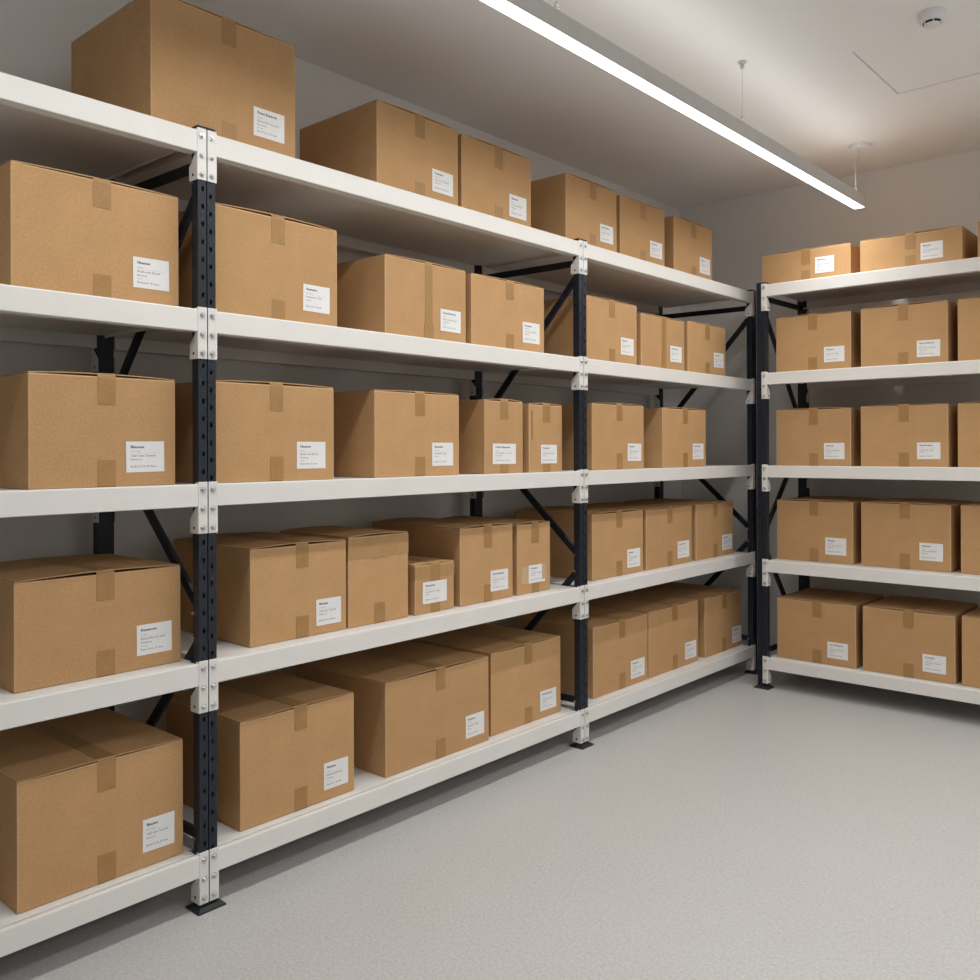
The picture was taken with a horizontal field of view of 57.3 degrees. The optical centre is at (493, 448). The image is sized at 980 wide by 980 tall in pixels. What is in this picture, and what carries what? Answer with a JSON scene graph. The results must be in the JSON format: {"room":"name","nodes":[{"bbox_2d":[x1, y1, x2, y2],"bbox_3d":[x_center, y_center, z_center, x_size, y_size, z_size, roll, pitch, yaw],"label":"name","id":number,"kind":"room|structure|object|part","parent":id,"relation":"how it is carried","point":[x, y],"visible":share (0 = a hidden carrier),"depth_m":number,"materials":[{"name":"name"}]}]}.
{"room":"storage room","nodes":[
{"label":"storage room","id":0,"kind":"room"},
{"bbox_2d":[0,0,681,730],"bbox_3d":[-1.421,-0.197,3.084,0.150,3.005,8.263,0,0,41],"label":"wall","id":1,"kind":"structure","parent":0,"point":[36,36],"depth_m":3.57,"materials":[{"name":"grey paint"}]},
{"bbox_2d":[0,654,979,979],"bbox_3d":[1.024,1.354,0.942,6.639,0.120,8.263,0,0,41],"label":"floor","id":2,"kind":"structure","parent":0,"point":[717,825],"depth_m":2.76,"materials":[{"name":"grey concrete"}]},
{"bbox_2d":[0,72,757,957],"bbox_3d":[-0.490,0.196,3.402,0.690,2.214,5.414,0,0,41],"label":"shelving rack","id":3,"kind":"object","parent":2,"relation":"on","point":[41,124],"visible":0.6,"depth_m":2.94,"materials":[{"name":"white metal"}]},
{"bbox_3d":[-1.654,-0.373,2.080,0.620,0.031,1.768,0,0,41],"label":"shelf panel","id":4,"kind":"part","parent":3,"relation":"part of","materials":[{"name":"white metal"}]},
{"bbox_2d":[0,371,174,489],"bbox_3d":[-1.202,-0.047,2.538,0.462,0.303,0.396,0,0,41],"label":"cardboard box","id":5,"kind":"object","parent":3,"relation":"on","point":[58,429],"visible":1,"depth_m":2.35,"materials":[{"name":"brown cardboard"}]},
{"bbox_3d":[-1.656,-0.878,2.081,0.620,0.031,1.768,0,0,41],"label":"shelf panel","id":6,"kind":"part","parent":3,"relation":"part of","materials":[{"name":"white metal"}]},
{"bbox_2d":[0,160,178,305],"bbox_3d":[-1.213,-0.552,2.528,0.462,0.327,0.448,0,0,41],"label":"cardboard box","id":7,"kind":"object","parent":3,"relation":"on","point":[61,230],"visible":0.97,"depth_m":2.35,"materials":[{"name":"brown cardboard"}]},
{"bbox_2d":[0,554,179,692],"bbox_3d":[-1.198,0.467,2.529,0.422,0.284,0.448,0,0,41],"label":"cardboard box","id":8,"kind":"object","parent":3,"relation":"on","point":[64,619],"visible":1,"depth_m":2.37,"materials":[{"name":"brown cardboard"}]},
{"bbox_2d":[0,708,182,913],"bbox_3d":[-1.197,0.983,2.523,0.462,0.329,0.444,0,0,41],"label":"cardboard box","id":9,"kind":"object","parent":3,"relation":"on","point":[92,798],"visible":1,"depth_m":2.37,"materials":[{"name":"brown cardboard"}]},
{"bbox_3d":[-1.652,0.119,2.079,0.620,0.031,1.768,0,0,41],"label":"shelf panel","id":10,"kind":"part","parent":3,"relation":"part of","materials":[{"name":"white metal"}]},
{"bbox_3d":[-1.650,0.625,2.079,0.620,0.031,1.768,0,0,41],"label":"shelf panel","id":11,"kind":"part","parent":3,"relation":"part of","materials":[{"name":"white metal"}]},
{"bbox_3d":[-1.648,1.163,2.078,0.620,0.031,1.768,0,0,41],"label":"shelf panel","id":12,"kind":"part","parent":3,"relation":"part of","materials":[{"name":"white metal"}]},
{"bbox_2d":[71,0,294,157],"bbox_3d":[-0.977,-1.086,2.831,0.502,0.385,0.485,0,0,41],"label":"cardboard box","id":13,"kind":"object","parent":3,"relation":"on","point":[181,62],"visible":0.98,"depth_m":2.63,"materials":[{"name":"brown cardboard"}]},
{"bbox_3d":[-0.818,1.297,2.552,0.072,0.012,0.086,0,0,41],"label":"foot plate","id":14,"kind":"part","parent":3,"relation":"part of","materials":[{"name":"black plastic"}]},
{"bbox_2d":[175,380,333,482],"bbox_3d":[-0.848,-0.051,2.941,0.462,0.309,0.452,0,0,41],"label":"cardboard box","id":15,"kind":"object","parent":3,"relation":"on","point":[266,431],"visible":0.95,"depth_m":2.76,"materials":[{"name":"brown cardboard"}]},
{"bbox_2d":[178,203,336,326],"bbox_3d":[-0.844,-0.558,2.949,0.462,0.339,0.466,0,0,41],"label":"cardboard box","id":16,"kind":"object","parent":3,"relation":"on","point":[269,265],"visible":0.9,"depth_m":2.77,"materials":[{"name":"brown cardboard"}]},
{"bbox_2d":[165,671,353,831],"bbox_3d":[-0.777,0.980,2.987,0.442,0.333,0.438,0,0,41],"label":"cardboard box","id":17,"kind":"object","parent":3,"relation":"on","point":[285,742],"visible":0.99,"depth_m":2.85,"materials":[{"name":"brown cardboard"}]},
{"bbox_2d":[173,532,345,646],"bbox_3d":[-0.789,0.455,3.023,0.458,0.308,0.373,0,0,41],"label":"cardboard box","id":18,"kind":"object","parent":3,"relation":"on","point":[272,587],"visible":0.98,"depth_m":2.85,"materials":[{"name":"brown cardboard"}]},
{"bbox_3d":[-0.456,-0.376,3.446,0.620,0.031,1.785,0,0,41],"label":"shelf panel","id":19,"kind":"part","parent":3,"relation":"part of","materials":[{"name":"white metal"}]},
{"bbox_3d":[-0.458,-0.881,3.446,0.620,0.031,1.785,0,0,41],"label":"shelf panel","id":20,"kind":"part","parent":3,"relation":"part of","materials":[{"name":"white metal"}]},
{"bbox_2d":[280,526,407,627],"bbox_3d":[-0.544,0.452,3.252,0.392,0.314,0.277,0,0,41],"label":"cardboard box","id":21,"kind":"object","parent":3,"relation":"on","point":[376,559],"visible":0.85,"depth_m":3.12,"materials":[{"name":"brown cardboard"}]},
{"bbox_3d":[-0.454,0.117,3.445,0.620,0.031,1.785,0,0,41],"label":"shelf panel","id":22,"kind":"part","parent":3,"relation":"part of","materials":[{"name":"white metal"}]},
{"bbox_3d":[-0.453,0.622,3.444,0.620,0.031,1.785,0,0,41],"label":"shelf panel","id":23,"kind":"part","parent":3,"relation":"part of","materials":[{"name":"white metal"}]},
{"bbox_2d":[300,99,457,205],"bbox_3d":[-0.434,-1.055,3.404,0.442,0.319,0.408,0,0,41],"label":"cardboard box","id":24,"kind":"object","parent":3,"relation":"on","point":[378,141],"visible":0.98,"depth_m":3.23,"materials":[{"name":"brown cardboard"}]},
{"bbox_3d":[-0.451,1.160,3.443,0.620,0.031,1.785,0,0,41],"label":"shelf panel","id":25,"kind":"part","parent":3,"relation":"part of","materials":[{"name":"white metal"}]},
{"bbox_2d":[295,640,488,777],"bbox_3d":[-0.392,0.978,3.486,0.522,0.337,0.539,0,0,41],"label":"cardboard box","id":26,"kind":"object","parent":3,"relation":"on","point":[416,703],"visible":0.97,"depth_m":3.29,"materials":[{"name":"brown cardboard"}]},
{"bbox_2d":[333,390,458,477],"bbox_3d":[-0.443,-0.052,3.403,0.462,0.310,0.423,0,0,41],"label":"cardboard box","id":27,"kind":"object","parent":3,"relation":"on","point":[378,433],"visible":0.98,"depth_m":3.20,"materials":[{"name":"brown cardboard"}]},
{"bbox_2d":[337,254,465,342],"bbox_3d":[-0.415,-0.537,3.438,0.463,0.294,0.413,0,0,41],"label":"cardboard box","id":28,"kind":"object","parent":3,"relation":"on","point":[385,293],"visible":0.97,"depth_m":3.24,"materials":[{"name":"brown cardboard"}]},
{"bbox_2d":[408,555,453,614],"bbox_3d":[-0.330,0.514,3.427,0.303,0.187,0.205,0,0,41],"label":"cardboard box","id":29,"kind":"object","parent":3,"relation":"on","point":[430,580],"visible":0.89,"depth_m":3.32,"materials":[{"name":"brown cardboard"}]},
{"bbox_2d":[372,517,512,606],"bbox_3d":[-0.216,0.454,3.717,0.512,0.307,0.313,0,0,41],"label":"cardboard box","id":30,"kind":"object","parent":3,"relation":"on","point":[480,552],"visible":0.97,"depth_m":3.54,"materials":[{"name":"brown cardboard"}]},
{"bbox_2d":[411,623,559,735],"bbox_3d":[-0.031,0.978,3.882,0.462,0.335,0.457,0,0,41],"label":"cardboard box","id":31,"kind":"object","parent":3,"relation":"on","point":[524,665],"visible":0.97,"depth_m":3.75,"materials":[{"name":"brown cardboard"}]},
{"bbox_2d":[459,398,522,473],"bbox_3d":[-0.129,-0.048,3.761,0.462,0.301,0.236,0,0,41],"label":"cardboard box","id":32,"kind":"object","parent":3,"relation":"on","point":[490,430],"visible":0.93,"depth_m":3.58,"materials":[{"name":"brown cardboard"}]},
{"bbox_2d":[458,134,530,226],"bbox_3d":[-0.155,-1.052,3.737,0.462,0.313,0.421,0,0,41],"label":"cardboard box","id":33,"kind":"object","parent":3,"relation":"on","point":[493,180],"visible":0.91,"depth_m":3.57,"materials":[{"name":"brown cardboard"}]},
{"bbox_2d":[441,516,549,594],"bbox_3d":[-0.001,0.457,3.923,0.463,0.301,0.220,0,0,41],"label":"cardboard box","id":34,"kind":"object","parent":3,"relation":"on","point":[530,538],"visible":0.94,"depth_m":3.77,"materials":[{"name":"brown cardboard"}]},
{"bbox_2d":[465,273,543,352],"bbox_3d":[-0.108,-0.536,3.788,0.462,0.292,0.455,0,0,41],"label":"cardboard box","id":35,"kind":"object","parent":3,"relation":"on","point":[503,313],"visible":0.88,"depth_m":3.61,"materials":[{"name":"brown cardboard"}]},
{"bbox_2d":[522,403,561,471],"bbox_3d":[0.051,-0.045,3.966,0.463,0.294,0.228,0,0,41],"label":"cardboard box","id":36,"kind":"object","parent":3,"relation":"on","point":[542,422],"visible":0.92,"depth_m":3.80,"materials":[{"name":"brown cardboard"}]},
{"bbox_2d":[531,173,616,251],"bbox_3d":[0.276,-1.055,4.229,0.462,0.317,0.401,0,0,41],"label":"cardboard box","id":37,"kind":"object","parent":3,"relation":"on","point":[567,205],"visible":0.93,"depth_m":4.02,"materials":[{"name":"brown cardboard"}]},
{"bbox_2d":[515,506,642,580],"bbox_3d":[0.421,0.451,4.405,0.462,0.312,0.435,0,0,41],"label":"cardboard box","id":38,"kind":"object","parent":3,"relation":"on","point":[614,535],"visible":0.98,"depth_m":4.22,"materials":[{"name":"brown cardboard"}]},
{"bbox_3d":[0.385,1.295,3.924,0.072,0.012,0.086,0,0,41],"label":"foot plate","id":39,"kind":"part","parent":3,"relation":"part of","materials":[{"name":"black plastic"}]},
{"bbox_2d":[516,603,647,698],"bbox_3d":[0.436,0.979,4.415,0.462,0.332,0.468,0,0,41],"label":"cardboard box","id":40,"kind":"object","parent":3,"relation":"on","point":[617,639],"visible":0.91,"depth_m":4.24,"materials":[{"name":"brown cardboard"}]},
{"bbox_2d":[544,295,636,364],"bbox_3d":[0.380,-0.544,4.344,0.462,0.304,0.435,0,0,41],"label":"cardboard box","id":41,"kind":"object","parent":3,"relation":"on","point":[611,324],"visible":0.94,"depth_m":4.15,"materials":[{"name":"brown cardboard"}]},
{"bbox_3d":[0.705,-0.378,4.769,0.620,0.031,1.656,0,0,41],"label":"shelf panel","id":42,"kind":"part","parent":3,"relation":"part of","materials":[{"name":"white metal"}]},
{"bbox_2d":[558,403,643,469],"bbox_3d":[0.420,-0.056,4.387,0.462,0.314,0.440,0,0,41],"label":"cardboard box","id":43,"kind":"object","parent":3,"relation":"on","point":[615,431],"visible":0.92,"depth_m":4.18,"materials":[{"name":"brown cardboard"}]},
{"bbox_3d":[0.703,-0.883,4.770,0.620,0.031,1.656,0,0,41],"label":"shelf panel","id":44,"kind":"part","parent":3,"relation":"part of","materials":[{"name":"white metal"}]},
{"bbox_2d":[587,502,691,569],"bbox_3d":[0.734,0.453,4.762,0.462,0.306,0.458,0,0,41],"label":"cardboard box","id":45,"kind":"object","parent":3,"relation":"on","point":[667,528],"visible":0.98,"depth_m":4.61,"materials":[{"name":"brown cardboard"}]},
{"bbox_2d":[616,195,663,265],"bbox_3d":[0.562,-1.052,4.554,0.462,0.309,0.408,0,0,41],"label":"cardboard box","id":46,"kind":"object","parent":3,"relation":"on","point":[640,225],"visible":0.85,"depth_m":4.38,"materials":[{"name":"brown cardboard"}]},
{"bbox_2d":[589,591,697,677],"bbox_3d":[0.763,0.975,4.787,0.462,0.337,0.501,0,0,41],"label":"cardboard box","id":47,"kind":"object","parent":3,"relation":"on","point":[672,622],"visible":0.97,"depth_m":4.65,"materials":[{"name":"brown cardboard"}]},
{"bbox_3d":[0.708,0.620,4.768,0.620,0.031,1.656,0,0,41],"label":"shelf panel","id":48,"kind":"part","parent":3,"relation":"part of","materials":[{"name":"white metal"}]},
{"bbox_3d":[0.706,0.115,4.768,0.620,0.031,1.656,0,0,41],"label":"shelf panel","id":49,"kind":"part","parent":3,"relation":"part of","materials":[{"name":"white metal"}]},
{"bbox_3d":[0.710,1.158,4.767,0.620,0.031,1.656,0,0,41],"label":"shelf panel","id":50,"kind":"part","parent":3,"relation":"part of","materials":[{"name":"white metal"}]},
{"bbox_2d":[637,313,683,370],"bbox_3d":[0.689,-0.530,4.696,0.463,0.275,0.425,0,0,41],"label":"cardboard box","id":51,"kind":"object","parent":3,"relation":"on","point":[660,339],"visible":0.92,"depth_m":4.52,"materials":[{"name":"brown cardboard"}]},
{"bbox_2d":[643,407,705,467],"bbox_3d":[0.832,-0.056,4.857,0.462,0.313,0.454,0,0,41],"label":"cardboard box","id":52,"kind":"object","parent":3,"relation":"on","point":[673,436],"visible":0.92,"depth_m":4.62,"materials":[{"name":"brown cardboard"}]},
{"bbox_2d":[624,498,732,560],"bbox_3d":[1.058,0.452,5.131,0.462,0.308,0.434,0,0,41],"label":"cardboard box","id":53,"kind":"object","parent":3,"relation":"on","point":[712,520],"visible":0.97,"depth_m":4.97,"materials":[{"name":"brown cardboard"}]},
{"bbox_2d":[633,582,740,657],"bbox_3d":[1.123,0.978,5.198,0.462,0.331,0.435,0,0,41],"label":"cardboard box","id":54,"kind":"object","parent":3,"relation":"on","point":[719,608],"visible":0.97,"depth_m":5.04,"materials":[{"name":"brown cardboard"}]},
{"bbox_2d":[664,215,711,279],"bbox_3d":[0.894,-1.052,4.933,0.462,0.310,0.415,0,0,41],"label":"cardboard box","id":55,"kind":"object","parent":3,"relation":"on","point":[687,243],"visible":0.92,"depth_m":4.73,"materials":[{"name":"brown cardboard"}]},
{"bbox_2d":[683,321,725,375],"bbox_3d":[0.995,-0.536,5.045,0.462,0.286,0.430,0,0,41],"label":"cardboard box","id":56,"kind":"object","parent":3,"relation":"on","point":[704,344],"visible":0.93,"depth_m":4.87,"materials":[{"name":"brown cardboard"}]},
{"bbox_3d":[1.503,1.292,5.199,0.072,0.012,0.086,0,0,41],"label":"foot plate","id":57,"kind":"part","parent":3,"relation":"part of","materials":[{"name":"black plastic"}]},
{"bbox_2d":[754,257,979,704],"bbox_3d":[2.337,0.197,4.471,1.924,2.195,0.625,0,0,41],"label":"shelving rack","id":58,"kind":"object","parent":2,"relation":"on","point":[961,275],"visible":0.79,"depth_m":4.68,"materials":[{"name":"white metal"}]},
{"bbox_3d":[1.468,1.292,4.867,0.086,0.012,0.072,0,0,41],"label":"foot plate","id":59,"kind":"part","parent":58,"relation":"part of","materials":[{"name":"black plastic"}]},
{"bbox_2d":[762,243,859,283],"bbox_3d":[1.808,-0.974,4.956,0.481,0.184,0.442,0,0,41],"label":"cardboard box","id":60,"kind":"object","parent":58,"relation":"on","point":[838,259],"visible":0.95,"depth_m":4.77,"materials":[{"name":"brown cardboard"}]},
{"bbox_2d":[776,407,860,465],"bbox_3d":[1.839,-0.061,4.930,0.402,0.310,0.442,0,0,41],"label":"cardboard box","id":61,"kind":"object","parent":58,"relation":"on","point":[828,436],"visible":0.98,"depth_m":4.74,"materials":[{"name":"brown cardboard"}]},
{"bbox_2d":[776,311,860,371],"bbox_3d":[1.839,-0.561,4.929,0.402,0.311,0.442,0,0,41],"label":"cardboard box","id":62,"kind":"object","parent":58,"relation":"on","point":[826,340],"visible":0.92,"depth_m":4.74,"materials":[{"name":"brown cardboard"}]},
{"bbox_2d":[777,496,880,563],"bbox_3d":[1.857,0.440,4.956,0.410,0.331,0.442,0,0,41],"label":"cardboard box","id":63,"kind":"object","parent":58,"relation":"on","point":[809,528],"visible":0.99,"depth_m":4.78,"materials":[{"name":"brown cardboard"}]},
{"bbox_2d":[777,588,883,668],"bbox_3d":[1.841,0.966,4.891,0.419,0.328,0.442,0,0,41],"label":"cardboard box","id":64,"kind":"object","parent":58,"relation":"on","point":[816,625],"visible":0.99,"depth_m":4.73,"materials":[{"name":"brown cardboard"}]},
{"bbox_3d":[2.342,1.142,4.471,1.798,0.031,0.554,0,0,41],"label":"shelf panel","id":65,"kind":"part","parent":58,"relation":"part of","materials":[{"name":"white metal"}]},
{"bbox_3d":[2.340,0.617,4.472,1.798,0.031,0.554,0,0,41],"label":"shelf panel","id":66,"kind":"part","parent":58,"relation":"part of","materials":[{"name":"white metal"}]},
{"bbox_3d":[2.334,-0.870,4.474,1.798,0.031,0.554,0,0,41],"label":"shelf panel","id":67,"kind":"part","parent":58,"relation":"part of","materials":[{"name":"white metal"}]},
{"bbox_2d":[861,404,957,466],"bbox_3d":[2.183,-0.064,4.628,0.413,0.313,0.442,0,0,41],"label":"cardboard box","id":68,"kind":"object","parent":58,"relation":"on","point":[898,435],"visible":0.97,"depth_m":4.45,"materials":[{"name":"brown cardboard"}]},
{"bbox_2d":[861,300,957,366],"bbox_3d":[2.182,-0.564,4.628,0.411,0.314,0.442,0,0,41],"label":"cardboard box","id":69,"kind":"object","parent":58,"relation":"on","point":[916,332],"visible":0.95,"depth_m":4.45,"materials":[{"name":"brown cardboard"}]},
{"bbox_2d":[861,498,973,571],"bbox_3d":[2.202,0.437,4.653,0.425,0.333,0.442,0,0,41],"label":"cardboard box","id":70,"kind":"object","parent":58,"relation":"on","point":[902,533],"visible":0.98,"depth_m":4.48,"materials":[{"name":"brown cardboard"}]},
{"bbox_2d":[860,226,977,271],"bbox_3d":[2.205,-0.976,4.608,0.477,0.185,0.442,0,0,41],"label":"cardboard box","id":71,"kind":"object","parent":58,"relation":"on","point":[956,242],"visible":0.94,"depth_m":4.43,"materials":[{"name":"brown cardboard"}]},
{"bbox_2d":[863,595,977,683],"bbox_3d":[2.186,0.962,4.588,0.431,0.333,0.442,0,0,41],"label":"cardboard box","id":72,"kind":"object","parent":58,"relation":"on","point":[906,636],"visible":0.99,"depth_m":4.43,"materials":[{"name":"brown cardboard"}]},
{"bbox_2d":[958,402,979,466],"bbox_3d":[2.528,-0.067,4.326,0.420,0.315,0.442,0,0,41],"label":"cardboard box","id":73,"kind":"object","parent":58,"relation":"on","point":[968,412],"visible":0.89,"depth_m":4.27,"materials":[{"name":"brown cardboard"}]},
{"bbox_2d":[958,296,979,360],"bbox_3d":[2.528,-0.565,4.326,0.420,0.312,0.442,0,0,41],"label":"cardboard box","id":74,"kind":"object","parent":58,"relation":"on","point":[968,308],"visible":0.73,"depth_m":4.26,"materials":[{"name":"brown cardboard"}]},
{"bbox_2d":[961,502,979,574],"bbox_3d":[2.553,0.435,4.345,0.420,0.334,0.442,0,0,41],"label":"cardboard box","id":75,"kind":"object","parent":58,"relation":"on","point":[970,513],"visible":1,"depth_m":4.29,"materials":[{"name":"brown cardboard"}]},
{"bbox_2d":[962,607,979,687],"bbox_3d":[2.528,0.959,4.288,0.420,0.336,0.442,0,0,41],"label":"cardboard box","id":76,"kind":"object","parent":58,"relation":"on","point":[970,620],"visible":1,"depth_m":4.24,"materials":[{"name":"brown cardboard"}]},
{"bbox_2d":[978,222,979,256],"bbox_3d":[2.615,-0.980,4.248,0.480,0.189,0.442,0,0,41],"label":"cardboard box","id":77,"kind":"object","parent":58,"relation":"on","point":[978,222],"visible":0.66,"depth_m":4.24,"materials":[{"name":"brown cardboard"}]},
{"bbox_2d":[183,0,979,209],"bbox_3d":[1.013,-1.681,0.946,6.339,0.140,7.963,0,0,41],"label":"ceiling","id":78,"kind":"structure","parent":0,"point":[806,89],"depth_m":3.91,"materials":[{"name":"white paint"}]},
{"bbox_2d":[480,0,870,208],"bbox_3d":[0.423,-1.438,3.022,0.106,0.335,4.712,0,0,41],"label":"lamp","id":79,"kind":"object","parent":78,"relation":"hanging from","point":[541,17],"visible":1,"depth_m":3.23,"materials":[{"name":"white metal"}]},
{"bbox_3d":[1.919,-1.484,4.733,0.037,0.209,0.006,0,0,-40],"label":"power cord","id":80,"kind":"part","parent":79,"relation":"part of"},
{"bbox_2d":[853,15,979,92],"bbox_3d":[1.868,-1.636,3.665,0.590,0.048,0.582,0,0,41],"label":"access panel","id":81,"kind":"object","parent":78,"relation":"attached to","point":[950,51],"visible":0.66,"depth_m":3.68,"materials":[{"name":"white paint"}]},
{"bbox_2d":[918,7,946,28],"bbox_3d":[1.622,-1.584,3.317,0.096,0.052,0.096,0,0,41],"label":"smoke detector","id":82,"kind":"object","parent":78,"relation":"attached to","point":[930,18],"visible":1,"depth_m":3.29,"materials":[{"name":"white plastic"}]},
{"bbox_2d":[680,149,979,655],"bbox_3d":[3.693,-0.214,3.994,6.339,3.005,0.150,0,0,41],"label":"wall","id":83,"kind":"structure","parent":0,"point":[941,192],"depth_m":5.44,"materials":[{"name":"grey paint"}]}
]}

